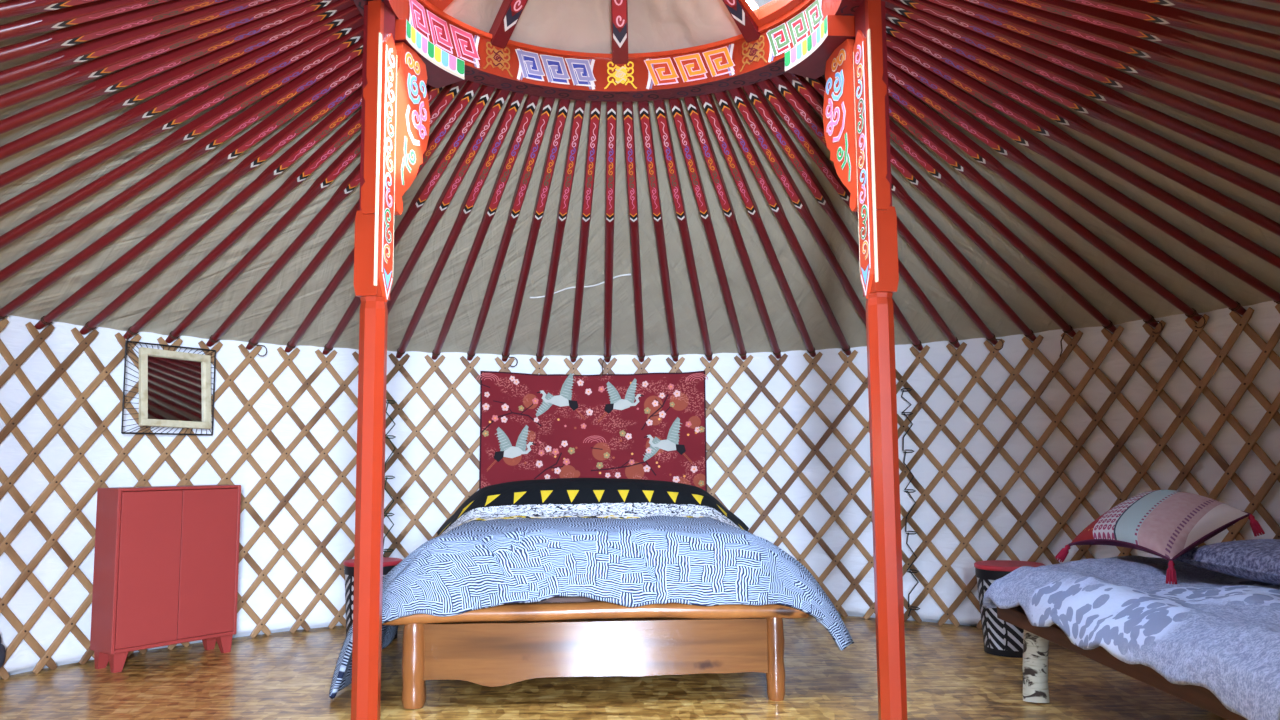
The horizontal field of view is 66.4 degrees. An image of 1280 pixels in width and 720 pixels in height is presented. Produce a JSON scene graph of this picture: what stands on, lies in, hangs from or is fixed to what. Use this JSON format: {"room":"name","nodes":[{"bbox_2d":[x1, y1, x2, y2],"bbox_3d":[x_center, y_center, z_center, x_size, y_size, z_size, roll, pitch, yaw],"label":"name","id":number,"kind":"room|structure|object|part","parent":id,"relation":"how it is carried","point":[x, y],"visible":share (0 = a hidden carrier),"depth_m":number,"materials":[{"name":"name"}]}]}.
{"room":"traditional dwelling","nodes":[
{"label":"traditional dwelling","id":0,"kind":"room"},
{"bbox_2d":[8,613,976,674],"bbox_3d":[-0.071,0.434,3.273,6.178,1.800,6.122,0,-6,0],"label":"baseboard","id":1,"kind":"structure","parent":0,"point":[849,614],"depth_m":5.49,"materials":[{"name":"brown wood"}]},
{"bbox_2d":[0,615,1225,719],"bbox_3d":[-0.064,1.297,3.158,6.140,0.040,6.140,0,-6,0],"label":"floor","id":2,"kind":"structure","parent":0,"point":[286,675],"depth_m":4.09,"materials":[{"name":"brown wood"}]},
{"bbox_2d":[90,485,240,672],"bbox_3d":[-2.306,1.040,4.789,0.203,0.836,0.625,-5,-7,35],"label":"cabinet","id":3,"kind":"object","parent":2,"relation":"on","point":[166,558],"visible":1,"depth_m":4.67,"materials":[{"name":"red paint"}]},
{"bbox_3d":[-2.509,1.397,4.576,0.051,0.086,0.068,-5,-7,35],"label":"leg","id":4,"kind":"part","parent":3,"relation":"part of","materials":[{"name":"pink paint"}]},
{"bbox_3d":[-2.403,1.389,4.501,0.051,0.086,0.068,-5,-7,35],"label":"leg","id":5,"kind":"part","parent":3,"relation":"part of","materials":[{"name":"pink paint"}]},
{"bbox_3d":[-2.318,0.978,4.620,0.021,0.713,0.291,-5,-7,35],"label":"door","id":6,"kind":"part","parent":3,"relation":"part of","materials":[{"name":"pink paint"}]},
{"bbox_3d":[-2.148,1.002,4.863,0.017,0.713,0.293,-5,-7,35],"label":"door","id":7,"kind":"part","parent":3,"relation":"part of","materials":[{"name":"pink paint"}]},
{"bbox_3d":[-2.206,1.438,5.002,0.051,0.086,0.068,-5,-7,35],"label":"leg","id":8,"kind":"part","parent":3,"relation":"part of","materials":[{"name":"pink paint"}]},
{"bbox_3d":[-2.099,1.430,4.928,0.051,0.086,0.068,-5,-7,35],"label":"leg","id":9,"kind":"part","parent":3,"relation":"part of","materials":[{"name":"pink paint"}]},
{"bbox_2d":[0,318,409,679],"bbox_3d":[-2.412,0.651,4.741,0.443,1.609,3.076,-4,-7,33],"label":"lattice panel","id":10,"kind":"object","parent":2,"relation":"on","point":[7,483],"visible":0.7,"depth_m":5.02,"materials":[{"name":"brown wood"}]},
{"bbox_2d":[0,635,5,667],"bbox_3d":[-2.812,1.258,4.231,0.070,0.187,0.141,-2,-6,15],"label":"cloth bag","id":11,"kind":"object","parent":10,"relation":"hanging from","point":[2,647],"visible":1,"depth_m":4.26,"materials":[{"name":"grey fabric"}]},
{"bbox_2d":[121,341,215,435],"bbox_3d":[-2.381,0.152,5.010,0.079,0.460,0.512,-4,-7,30],"label":"mirror","id":12,"kind":"object","parent":10,"relation":"attached to","point":[175,388],"visible":1,"depth_m":5.00,"materials":[{"name":"brown wood"}]},
{"bbox_3d":[-2.376,0.150,5.007,0.066,0.400,0.400,-4,-7,30],"label":"frame","id":13,"kind":"part","parent":12,"relation":"part of","materials":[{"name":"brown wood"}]},
{"bbox_3d":[-2.382,0.151,5.011,0.040,0.334,0.335,-4,-7,30],"label":"glass","id":14,"kind":"part","parent":12,"relation":"part of","materials":[{"name":"white mirror"}]},
{"bbox_2d":[383,400,395,556],"bbox_3d":[-1.494,0.763,5.827,0.075,1.049,0.015,3,-7,-30],"label":"cord","id":15,"kind":"object","parent":10,"relation":"attached to","point":[386,478],"visible":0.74,"depth_m":5.82,"materials":[{"name":"black"}]},
{"bbox_2d":[343,557,401,639],"bbox_3d":[-1.449,1.296,5.300,0.312,0.416,0.312,0,-6,0],"label":"side table","id":16,"kind":"object","parent":2,"relation":"on","point":[389,563],"visible":0.27,"depth_m":5.21,"materials":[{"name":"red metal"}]},
{"bbox_3d":[-1.451,1.100,5.320,0.312,0.022,0.312,0,-6,0],"label":"lid","id":17,"kind":"part","parent":16,"relation":"part of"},
{"bbox_2d":[351,0,464,719],"bbox_3d":[-0.855,0.054,3.513,0.186,2.518,0.608,-3,-6,20],"label":"support post","id":18,"kind":"object","parent":2,"relation":"on","point":[399,62],"visible":1,"depth_m":3.28,"materials":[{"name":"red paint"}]},
{"bbox_2d":[382,597,808,708],"bbox_3d":[-0.181,1.248,4.799,1.706,0.400,2.112,0,-6,0],"label":"bed","id":19,"kind":"object","parent":2,"relation":"on","point":[720,638],"visible":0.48,"depth_m":3.83,"materials":[{"name":"brown wood"}]},
{"bbox_3d":[-0.878,1.187,3.803,0.094,0.330,0.102,0,-6,0],"label":"leg","id":20,"kind":"part","parent":19,"relation":"part of","materials":[{"name":"brown wood"}]},
{"bbox_2d":[329,478,853,698],"bbox_3d":[-0.214,1.018,4.829,2.187,0.835,2.193,0,-6,0],"label":"duvet","id":21,"kind":"object","parent":19,"relation":"on","point":[623,542],"visible":0.94,"depth_m":3.89,"materials":[{"name":"fabric"}]},
{"bbox_3d":[-0.170,1.149,3.852,1.350,0.243,0.040,0,-6,-4],"label":"footboard","id":22,"kind":"part","parent":19,"relation":"part of","materials":[{"name":"brown wood"}]},
{"bbox_3d":[-0.168,0.992,3.855,1.676,0.081,0.182,0,-6,0],"label":"foot rail","id":23,"kind":"part","parent":19,"relation":"part of","materials":[{"name":"brown wood"}]},
{"bbox_3d":[0.539,1.184,3.892,0.078,0.326,0.077,0,-6,0],"label":"leg","id":24,"kind":"part","parent":19,"relation":"part of","materials":[{"name":"brown wood"}]},
{"bbox_2d":[384,350,926,621],"bbox_3d":[0.038,0.759,5.981,3.263,1.609,0.503,-1,-6,2],"label":"lattice panel","id":25,"kind":"object","parent":2,"relation":"on","point":[813,362],"visible":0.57,"depth_m":6.01,"materials":[{"name":"brown wood"}]},
{"bbox_2d":[476,371,707,491],"bbox_3d":[-0.293,0.533,6.148,1.456,0.929,0.099,0,-6,-4],"label":"tapestry","id":26,"kind":"object","parent":25,"relation":"hanging from","point":[645,426],"visible":0.86,"depth_m":6.19,"materials":[{"name":"red fabric"}]},
{"bbox_2d":[784,0,906,719],"bbox_3d":[0.727,0.037,3.470,0.174,2.518,0.553,1,-6,-18],"label":"support post","id":27,"kind":"object","parent":2,"relation":"on","point":[851,51],"visible":1,"depth_m":3.28,"materials":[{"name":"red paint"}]},
{"bbox_2d":[974,560,1044,657],"bbox_3d":[1.820,1.214,4.793,0.332,0.426,0.332,0,-6,0],"label":"side table","id":28,"kind":"object","parent":2,"relation":"on","point":[1002,638],"visible":0.49,"depth_m":4.71,"materials":[{"name":"black metal"}]},
{"bbox_3d":[1.819,1.013,4.814,0.332,0.022,0.332,0,-6,0],"label":"lid","id":29,"kind":"part","parent":28,"relation":"part of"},
{"bbox_2d":[895,304,1279,629],"bbox_3d":[2.357,0.607,4.662,0.384,1.609,2.884,3,-7,-30],"label":"lattice panel","id":30,"kind":"object","parent":2,"relation":"on","point":[1246,384],"visible":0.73,"depth_m":5.10,"materials":[{"name":"brown wood"}]},
{"bbox_2d":[901,388,919,615],"bbox_3d":[1.571,0.821,5.689,0.074,1.319,0.015,-4,-7,31],"label":"cord","id":31,"kind":"object","parent":30,"relation":"attached to","point":[904,414],"visible":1,"depth_m":5.69,"materials":[{"name":"black"}]},
{"bbox_2d":[997,605,1247,719],"bbox_3d":[1.884,1.066,3.002,0.898,0.372,1.845,0,-6,0],"label":"bed","id":32,"kind":"object","parent":2,"relation":"on","point":[1036,639],"visible":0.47,"depth_m":3.36,"materials":[{"name":"brown wood"}]},
{"bbox_3d":[1.549,1.183,3.828,0.110,0.312,0.111,0,-6,0],"label":"leg","id":33,"kind":"part","parent":32,"relation":"part of","materials":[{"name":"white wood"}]},
{"bbox_2d":[983,555,1279,719],"bbox_3d":[1.872,0.796,3.045,1.000,0.225,1.897,0,-6,0],"label":"duvet","id":34,"kind":"object","parent":32,"relation":"on","point":[1217,632],"visible":0.91,"depth_m":2.86,"materials":[{"name":"fabric"}]},
{"bbox_2d":[1055,490,1264,583],"bbox_3d":[1.965,0.651,3.727,0.507,0.304,0.718,1,-6,-12],"label":"cushion","id":35,"kind":"object","parent":34,"relation":"on","point":[1166,524],"visible":0.99,"depth_m":3.56,"materials":[{"name":"pink fabric"}]},
{"bbox_2d":[1176,539,1279,584],"bbox_3d":[2.126,0.659,3.191,0.418,0.132,0.784,0,-6,0],"label":"pillow","id":36,"kind":"object","parent":34,"relation":"on","point":[1253,559],"visible":0.98,"depth_m":3.21,"materials":[{"name":"blue fabric"}]},
{"bbox_2d":[0,0,1279,355],"bbox_3d":[-0.080,-0.817,3.373,6.182,1.032,6.182,0,-6,-5],"label":"ceiling","id":37,"kind":"structure","parent":0,"point":[424,338],"depth_m":4.76,"materials":[{"name":"beige fabric"}]},
{"bbox_2d":[0,0,96,18],"bbox_3d":[-1.826,-0.873,2.539,2.165,1.029,0.050,2,-6,-25],"label":"pole","id":38,"kind":"object","parent":37,"relation":"attached to","point":[10,8],"visible":1,"depth_m":2.62,"materials":[{"name":"red paint"}]},
{"bbox_2d":[0,0,170,40],"bbox_3d":[-1.882,-0.860,2.669,2.165,1.029,0.050,2,-6,-21],"label":"pole","id":39,"kind":"object","parent":37,"relation":"attached to","point":[76,14],"visible":1,"depth_m":2.77,"materials":[{"name":"red paint"}]},
{"bbox_2d":[0,0,226,62],"bbox_3d":[-1.929,-0.846,2.801,2.165,1.029,0.050,1,-6,-17],"label":"pole","id":40,"kind":"object","parent":37,"relation":"attached to","point":[85,31],"visible":1,"depth_m":2.90,"materials":[{"name":"red paint"}]},
{"bbox_2d":[0,0,271,85],"bbox_3d":[-1.966,-0.832,2.937,2.165,1.029,0.050,1,-6,-13],"label":"pole","id":41,"kind":"object","parent":37,"relation":"attached to","point":[106,44],"visible":1,"depth_m":3.02,"materials":[{"name":"red paint"}]},
{"bbox_2d":[0,0,308,109],"bbox_3d":[-1.992,-0.818,3.075,2.165,1.029,0.050,0,-6,-9],"label":"pole","id":42,"kind":"object","parent":37,"relation":"attached to","point":[103,65],"visible":1,"depth_m":3.14,"materials":[{"name":"red paint"}]},
{"bbox_2d":[0,0,337,133],"bbox_3d":[-2.009,-0.803,3.215,2.165,1.029,0.050,0,-6,-5],"label":"pole","id":43,"kind":"object","parent":37,"relation":"attached to","point":[162,62],"visible":1,"depth_m":3.25,"materials":[{"name":"red paint"}]},
{"bbox_2d":[0,0,354,159],"bbox_3d":[-2.015,-0.789,3.355,2.165,1.029,0.050,0,-6,0],"label":"pole","id":44,"kind":"object","parent":37,"relation":"attached to","point":[185,71],"visible":1,"depth_m":3.36,"materials":[{"name":"red paint"}]},
{"bbox_2d":[0,5,359,187],"bbox_3d":[-2.011,-0.774,3.496,2.165,1.029,0.050,-1,-6,4],"label":"pole","id":45,"kind":"object","parent":37,"relation":"attached to","point":[229,69],"visible":0.99,"depth_m":3.47,"materials":[{"name":"red paint"}]},
{"bbox_2d":[0,25,362,248],"bbox_3d":[-1.972,-0.746,3.774,2.165,1.029,0.050,-2,-6,12],"label":"pole","id":46,"kind":"object","parent":37,"relation":"attached to","point":[288,73],"visible":0.98,"depth_m":3.71,"materials":[{"name":"red paint"}]},
{"bbox_2d":[0,38,362,282],"bbox_3d":[-1.938,-0.733,3.910,2.165,1.029,0.050,-2,-6,16],"label":"pole","id":47,"kind":"object","parent":37,"relation":"attached to","point":[310,77],"visible":0.95,"depth_m":3.84,"materials":[{"name":"red paint"}]},
{"bbox_2d":[0,53,362,319],"bbox_3d":[-1.893,-0.720,4.044,2.165,1.029,0.050,-3,-6,20],"label":"pole","id":48,"kind":"object","parent":37,"relation":"attached to","point":[329,82],"visible":0.96,"depth_m":3.99,"materials":[{"name":"red paint"}]},
{"bbox_2d":[0,13,363,216],"bbox_3d":[-1.997,-0.760,3.635,2.165,1.029,0.050,-1,-6,8],"label":"pole","id":49,"kind":"object","parent":37,"relation":"attached to","point":[252,75],"visible":0.99,"depth_m":3.59,"materials":[{"name":"red paint"}]},
{"bbox_2d":[35,69,361,329],"bbox_3d":[-1.839,-0.707,4.173,2.165,1.029,0.050,-3,-6,25],"label":"pole","id":50,"kind":"object","parent":37,"relation":"attached to","point":[354,82],"visible":0.92,"depth_m":4.12,"materials":[{"name":"red paint"}]},
{"bbox_2d":[79,87,361,334],"bbox_3d":[-1.775,-0.694,4.299,2.165,1.029,0.050,-4,-7,29],"label":"pole","id":51,"kind":"object","parent":37,"relation":"attached to","point":[354,101],"visible":0.85,"depth_m":4.26,"materials":[{"name":"red paint"}]},
{"bbox_2d":[123,108,361,357],"bbox_3d":[-1.708,-0.632,4.406,2.165,1.133,0.072,-4,-7,33],"label":"pole","id":52,"kind":"object","parent":37,"relation":"attached to","point":[352,125],"visible":0.72,"depth_m":4.41,"materials":[{"name":"red paint"}]},
{"bbox_3d":[-2.557,-0.088,4.907,0.031,0.166,0.072,-4,-7,33],"label":"tie cord","id":53,"kind":"part","parent":52,"relation":"part of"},
{"bbox_2d":[165,84,426,342],"bbox_3d":[-1.621,-0.672,4.535,2.165,1.029,0.050,-5,-7,37],"label":"pole","id":54,"kind":"object","parent":37,"relation":"attached to","point":[353,150],"visible":0.64,"depth_m":4.58,"materials":[{"name":"red paint"}]},
{"bbox_2d":[206,85,443,346],"bbox_3d":[-1.531,-0.661,4.645,2.165,1.029,0.050,-6,-8,41],"label":"pole","id":55,"kind":"object","parent":37,"relation":"attached to","point":[353,179],"visible":0.45,"depth_m":4.74,"materials":[{"name":"red paint"}]},
{"bbox_2d":[246,79,466,356],"bbox_3d":[-1.416,-0.630,4.762,0.101,1.068,2.165,5,-8,-44],"label":"pole","id":56,"kind":"object","parent":37,"relation":"attached to","point":[449,92],"visible":0.48,"depth_m":4.85,"materials":[{"name":"red paint"}]},
{"bbox_3d":[-2.124,-0.070,5.435,0.101,0.101,0.031,5,-8,-44],"label":"tie cord","id":57,"kind":"part","parent":56,"relation":"part of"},
{"bbox_2d":[285,80,480,351],"bbox_3d":[-1.330,-0.643,4.841,0.050,1.029,2.165,4,-8,-40],"label":"pole","id":58,"kind":"object","parent":37,"relation":"attached to","point":[467,92],"visible":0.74,"depth_m":4.43,"materials":[{"name":"red paint"}]},
{"bbox_2d":[322,85,494,354],"bbox_3d":[-1.218,-0.635,4.928,0.050,1.029,2.165,4,-7,-36],"label":"pole","id":59,"kind":"object","parent":37,"relation":"attached to","point":[485,92],"visible":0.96,"depth_m":4.58,"materials":[{"name":"red paint"}]},
{"bbox_2d":[357,88,509,372],"bbox_3d":[-1.110,-0.576,4.995,0.072,1.133,2.165,3,-7,-32],"label":"pole","id":60,"kind":"object","parent":37,"relation":"attached to","point":[498,99],"visible":0.69,"depth_m":4.67,"materials":[{"name":"red paint"}]},
{"bbox_2d":[396,92,524,357],"bbox_3d":[-0.978,-0.621,5.076,0.050,1.029,2.165,3,-7,-28],"label":"pole","id":61,"kind":"object","parent":37,"relation":"attached to","point":[513,104],"visible":0.99,"depth_m":4.81,"materials":[{"name":"red paint"}]},
{"bbox_2d":[432,95,539,359],"bbox_3d":[-0.851,-0.616,5.137,0.050,1.029,2.165,2,-6,-23],"label":"pole","id":62,"kind":"object","parent":37,"relation":"attached to","point":[530,104],"visible":0.99,"depth_m":4.87,"materials":[{"name":"red paint"}]},
{"bbox_2d":[467,97,554,360],"bbox_3d":[-0.719,-0.612,5.189,0.050,1.029,2.165,2,-6,-19],"label":"pole","id":63,"kind":"object","parent":37,"relation":"attached to","point":[547,103],"visible":1,"depth_m":4.92,"materials":[{"name":"red paint"}]},
{"bbox_2d":[502,99,569,366],"bbox_3d":[-0.560,-0.589,5.235,0.101,1.068,2.165,1,-6,-15],"label":"pole","id":64,"kind":"object","parent":37,"relation":"attached to","point":[561,113],"visible":0.99,"depth_m":4.96,"materials":[{"name":"red paint"}]},
{"bbox_3d":[-0.821,-0.006,6.162,0.101,0.101,0.031,1,-6,-15],"label":"tie cord","id":65,"kind":"part","parent":64,"relation":"part of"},
{"bbox_2d":[536,100,585,361],"bbox_3d":[-0.447,-0.607,5.262,0.050,1.029,2.165,1,-6,-11],"label":"pole","id":66,"kind":"object","parent":37,"relation":"attached to","point":[579,106],"visible":0.99,"depth_m":4.99,"materials":[{"name":"red paint"}]},
{"bbox_2d":[530,274,630,297],"bbox_3d":[-0.343,-0.423,5.637,0.614,0.112,0.047,-2,-6,15],"label":"cord","id":67,"kind":"object","parent":37,"relation":"attached to","point":[622,274],"visible":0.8,"depth_m":5.64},
{"bbox_2d":[570,101,600,361],"bbox_3d":[-0.307,-0.606,5.284,0.050,1.029,2.165,0,-6,-7],"label":"pole","id":68,"kind":"object","parent":37,"relation":"attached to","point":[595,106],"visible":1,"depth_m":5.02,"materials":[{"name":"red paint"}]},
{"bbox_2d":[353,0,863,101],"bbox_3d":[-0.086,-1.518,3.445,1.800,0.581,1.800,0,-6,0],"label":"ring","id":69,"kind":"object","parent":37,"relation":"attached to","point":[755,55],"visible":0.92,"depth_m":4.06,"materials":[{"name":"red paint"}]},
{"bbox_2d":[427,0,452,10],"bbox_3d":[-0.566,-1.569,3.640,0.641,0.434,0.372,0,-6,0],"label":"window","id":70,"kind":"structure","parent":69,"relation":"attached to","point":[440,4],"depth_m":3.76,"materials":[{"name":"paint"}]},
{"bbox_2d":[443,0,741,53],"bbox_3d":[-0.174,-1.542,4.021,0.924,0.498,1.142,-6,-8,44],"label":"window","id":71,"kind":"structure","parent":69,"relation":"on","point":[585,26],"depth_m":4.15,"materials":[{"name":"fabric"}]},
{"bbox_2d":[740,0,804,26],"bbox_3d":[0.378,-1.567,3.733,0.672,0.434,0.558,0,-6,0],"label":"window","id":72,"kind":"structure","parent":69,"relation":"attached to","point":[762,15],"depth_m":3.88,"materials":[{"name":"paint"}]},
{"bbox_2d":[601,102,616,376],"bbox_3d":[-0.177,-0.554,5.289,0.072,1.133,2.165,0,-6,-3],"label":"pole","id":73,"kind":"object","parent":37,"relation":"attached to","point":[611,108],"visible":0.99,"depth_m":5.04,"materials":[{"name":"red paint"}]},
{"bbox_3d":[-0.218,0.031,6.251,0.072,0.166,0.031,0,-6,-3],"label":"tie cord","id":74,"kind":"part","parent":73,"relation":"part of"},
{"bbox_2d":[622,101,644,361],"bbox_3d":[-0.025,-0.606,5.296,0.050,1.029,2.165,-1,-6,2],"label":"pole","id":75,"kind":"object","parent":37,"relation":"attached to","point":[628,117],"visible":0.99,"depth_m":5.04,"materials":[{"name":"red paint"}]},
{"bbox_2d":[638,101,678,361],"bbox_3d":[0.116,-0.608,5.287,0.050,1.029,2.165,-1,-6,6],"label":"pole","id":76,"kind":"object","parent":37,"relation":"attached to","point":[644,110],"visible":0.99,"depth_m":5.02,"materials":[{"name":"red paint"}]},
{"bbox_2d":[653,100,712,360],"bbox_3d":[0.256,-0.611,5.268,0.050,1.029,2.165,-1,-6,10],"label":"pole","id":77,"kind":"object","parent":37,"relation":"attached to","point":[659,105],"visible":0.98,"depth_m":4.99,"materials":[{"name":"red paint"}]},
{"bbox_2d":[668,98,746,359],"bbox_3d":[0.395,-0.616,5.238,0.050,1.029,2.165,-2,-6,14],"label":"pole","id":78,"kind":"object","parent":37,"relation":"attached to","point":[676,107],"visible":0.99,"depth_m":4.96,"materials":[{"name":"red paint"}]},
{"bbox_2d":[684,96,780,358],"bbox_3d":[0.531,-0.621,5.199,0.050,1.029,2.165,-2,-6,18],"label":"pole","id":79,"kind":"object","parent":37,"relation":"attached to","point":[693,108],"visible":0.98,"depth_m":4.92,"materials":[{"name":"red paint"}]},
{"bbox_2d":[699,94,815,356],"bbox_3d":[0.662,-0.626,5.150,0.050,1.029,2.165,-3,-6,22],"label":"pole","id":80,"kind":"object","parent":37,"relation":"attached to","point":[710,108],"visible":0.98,"depth_m":4.87,"materials":[{"name":"red paint"}]},
{"bbox_2d":[714,91,850,354],"bbox_3d":[0.791,-0.633,5.091,0.050,1.029,2.165,-3,-7,27],"label":"pole","id":81,"kind":"object","parent":37,"relation":"attached to","point":[722,97],"visible":0.99,"depth_m":4.82,"materials":[{"name":"red paint"}]},
{"bbox_2d":[728,87,865,325],"bbox_3d":[0.906,-0.589,5.024,0.072,1.133,2.165,-4,-7,31],"label":"pole","id":82,"kind":"object","parent":37,"relation":"attached to","point":[740,99],"visible":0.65,"depth_m":4.71,"materials":[{"name":"red paint"}]},
{"bbox_2d":[743,83,922,350],"bbox_3d":[1.034,-0.650,4.947,0.050,1.029,2.165,-5,-7,35],"label":"pole","id":83,"kind":"object","parent":37,"relation":"attached to","point":[753,92],"visible":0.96,"depth_m":4.60,"materials":[{"name":"red paint"}]},
{"bbox_2d":[757,79,959,347],"bbox_3d":[1.146,-0.660,4.862,0.050,1.029,2.165,-5,-7,39],"label":"pole","id":84,"kind":"object","parent":37,"relation":"attached to","point":[770,91],"visible":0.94,"depth_m":4.50,"materials":[{"name":"red paint"}]},
{"bbox_2d":[770,74,1003,349],"bbox_3d":[1.270,-0.652,4.750,0.101,1.068,2.165,-6,-8,43],"label":"pole","id":85,"kind":"object","parent":37,"relation":"attached to","point":[784,86],"visible":0.67,"depth_m":4.83,"materials":[{"name":"red paint"}]},
{"bbox_3d":[1.974,-0.102,5.435,0.101,0.101,0.031,-6,-8,43],"label":"tie cord","id":86,"kind":"part","parent":85,"relation":"part of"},
{"bbox_2d":[783,72,1035,340],"bbox_3d":[1.351,-0.681,4.669,2.165,1.029,0.050,5,-8,-42],"label":"pole","id":87,"kind":"object","parent":37,"relation":"attached to","point":[800,83],"visible":0.49,"depth_m":4.71,"materials":[{"name":"red paint"}]},
{"bbox_2d":[803,76,1075,356],"bbox_3d":[1.436,-0.640,4.565,2.165,1.133,0.072,4,-7,-38],"label":"pole","id":88,"kind":"object","parent":37,"relation":"attached to","point":[898,161],"visible":0.52,"depth_m":4.61,"materials":[{"name":"red paint"}]},
{"bbox_3d":[2.239,-0.101,5.141,0.031,0.166,0.072,4,-7,-38],"label":"tie cord","id":89,"kind":"part","parent":88,"relation":"part of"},
{"bbox_2d":[822,74,1116,332],"bbox_3d":[1.525,-0.705,4.448,2.165,1.029,0.050,3,-7,-34],"label":"pole","id":90,"kind":"object","parent":37,"relation":"attached to","point":[901,138],"visible":0.64,"depth_m":4.47,"materials":[{"name":"red paint"}]},
{"bbox_2d":[888,96,1162,333],"bbox_3d":[1.613,-0.700,4.304,2.165,1.068,0.101,3,-7,-30],"label":"pole","id":91,"kind":"object","parent":37,"relation":"attached to","point":[896,111],"visible":0.8,"depth_m":4.32,"materials":[{"name":"red paint"}]},
{"bbox_3d":[2.499,-0.175,4.758,0.031,0.101,0.101,3,-7,-30],"label":"tie cord","id":92,"kind":"part","parent":91,"relation":"part of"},
{"bbox_2d":[888,77,1205,327],"bbox_3d":[1.677,-0.714,4.179,2.165,1.068,0.101,2,-6,-25],"label":"pole","id":93,"kind":"object","parent":37,"relation":"attached to","point":[895,91],"visible":0.88,"depth_m":4.17,"materials":[{"name":"red paint"}]},
{"bbox_3d":[2.598,-0.195,4.567,0.031,0.101,0.101,2,-6,-25],"label":"tie cord","id":94,"kind":"part","parent":93,"relation":"part of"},
{"bbox_2d":[887,61,1245,315],"bbox_3d":[1.722,-0.744,4.075,2.165,1.029,0.050,2,-6,-21],"label":"pole","id":95,"kind":"object","parent":37,"relation":"attached to","point":[896,74],"visible":0.97,"depth_m":4.03,"materials":[{"name":"red paint"}]},
{"bbox_3d":[2.672,-0.242,4.396,0.031,0.044,0.050,2,-6,-21],"label":"tie cord","id":96,"kind":"part","parent":95,"relation":"part of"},
{"bbox_2d":[881,0,1279,176],"bbox_3d":[1.855,-0.815,3.389,2.165,1.029,0.050,0,-6,0],"label":"pole","id":97,"kind":"object","parent":37,"relation":"attached to","point":[1052,71],"visible":1,"depth_m":3.38,"materials":[{"name":"red paint"}]},
{"bbox_2d":[885,7,1279,205],"bbox_3d":[1.849,-0.801,3.529,2.165,1.029,0.050,0,-6,-5],"label":"pole","id":98,"kind":"object","parent":37,"relation":"attached to","point":[1010,70],"visible":0.98,"depth_m":3.50,"materials":[{"name":"red paint"}]},
{"bbox_2d":[886,19,1279,235],"bbox_3d":[1.832,-0.786,3.669,2.165,1.029,0.050,0,-6,-9],"label":"pole","id":99,"kind":"object","parent":37,"relation":"attached to","point":[965,65],"visible":0.97,"depth_m":3.63,"materials":[{"name":"red paint"}]},
{"bbox_2d":[886,32,1279,268],"bbox_3d":[1.805,-0.772,3.807,2.165,1.029,0.050,1,-6,-13],"label":"pole","id":100,"kind":"object","parent":37,"relation":"attached to","point":[951,74],"visible":0.94,"depth_m":3.76,"materials":[{"name":"red paint"}]},
{"bbox_2d":[887,46,1279,303],"bbox_3d":[1.768,-0.758,3.942,2.165,1.029,0.050,1,-6,-17],"label":"pole","id":101,"kind":"object","parent":37,"relation":"attached to","point":[934,81],"visible":0.92,"depth_m":3.90,"materials":[{"name":"red paint"}]},
{"bbox_2d":[897,0,1279,149],"bbox_3d":[1.851,-0.830,3.247,2.165,1.029,0.050,-1,-6,4],"label":"pole","id":102,"kind":"object","parent":37,"relation":"attached to","point":[1062,57],"visible":1,"depth_m":3.27,"materials":[{"name":"red paint"}]},
{"bbox_2d":[927,0,1279,123],"bbox_3d":[1.837,-0.844,3.108,2.165,1.029,0.050,-1,-6,8],"label":"pole","id":103,"kind":"object","parent":37,"relation":"attached to","point":[1098,52],"visible":1,"depth_m":3.15,"materials":[{"name":"red paint"}]},
{"bbox_2d":[964,0,1279,98],"bbox_3d":[1.812,-0.858,2.970,2.165,1.029,0.050,-2,-6,12],"label":"pole","id":104,"kind":"object","parent":37,"relation":"attached to","point":[1137,46],"visible":1,"depth_m":3.03,"materials":[{"name":"red paint"}]},
{"bbox_2d":[1009,0,1279,74],"bbox_3d":[1.777,-0.871,2.833,2.165,1.029,0.050,-2,-6,16],"label":"pole","id":105,"kind":"object","parent":37,"relation":"attached to","point":[1145,29],"visible":1,"depth_m":2.90,"materials":[{"name":"red paint"}]},
{"bbox_2d":[1066,0,1279,50],"bbox_3d":[1.733,-0.884,2.700,2.165,1.029,0.050,-3,-6,20],"label":"pole","id":106,"kind":"object","parent":37,"relation":"attached to","point":[1161,14],"visible":1,"depth_m":2.76,"materials":[{"name":"red paint"}]},
{"bbox_2d":[1141,0,1279,26],"bbox_3d":[1.679,-0.897,2.570,2.165,1.029,0.050,-3,-6,25],"label":"pole","id":107,"kind":"object","parent":37,"relation":"attached to","point":[1252,13],"visible":1,"depth_m":2.60,"materials":[{"name":"red paint"}]},
{"bbox_2d":[1259,0,1279,3],"bbox_3d":[1.615,-0.909,2.444,2.165,1.029,0.050,-4,-7,29],"label":"pole","id":108,"kind":"object","parent":37,"relation":"attached to","point":[1271,1],"visible":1,"depth_m":2.46,"materials":[{"name":"red paint"}]},
{"bbox_2d":[0,301,1279,671],"bbox_3d":[-0.069,0.442,3.285,6.173,1.656,6.098,0,-6,0],"label":"wall","id":109,"kind":"structure","parent":0,"point":[1265,319],"depth_m":5.45,"materials":[{"name":"white fabric"}]}
]}

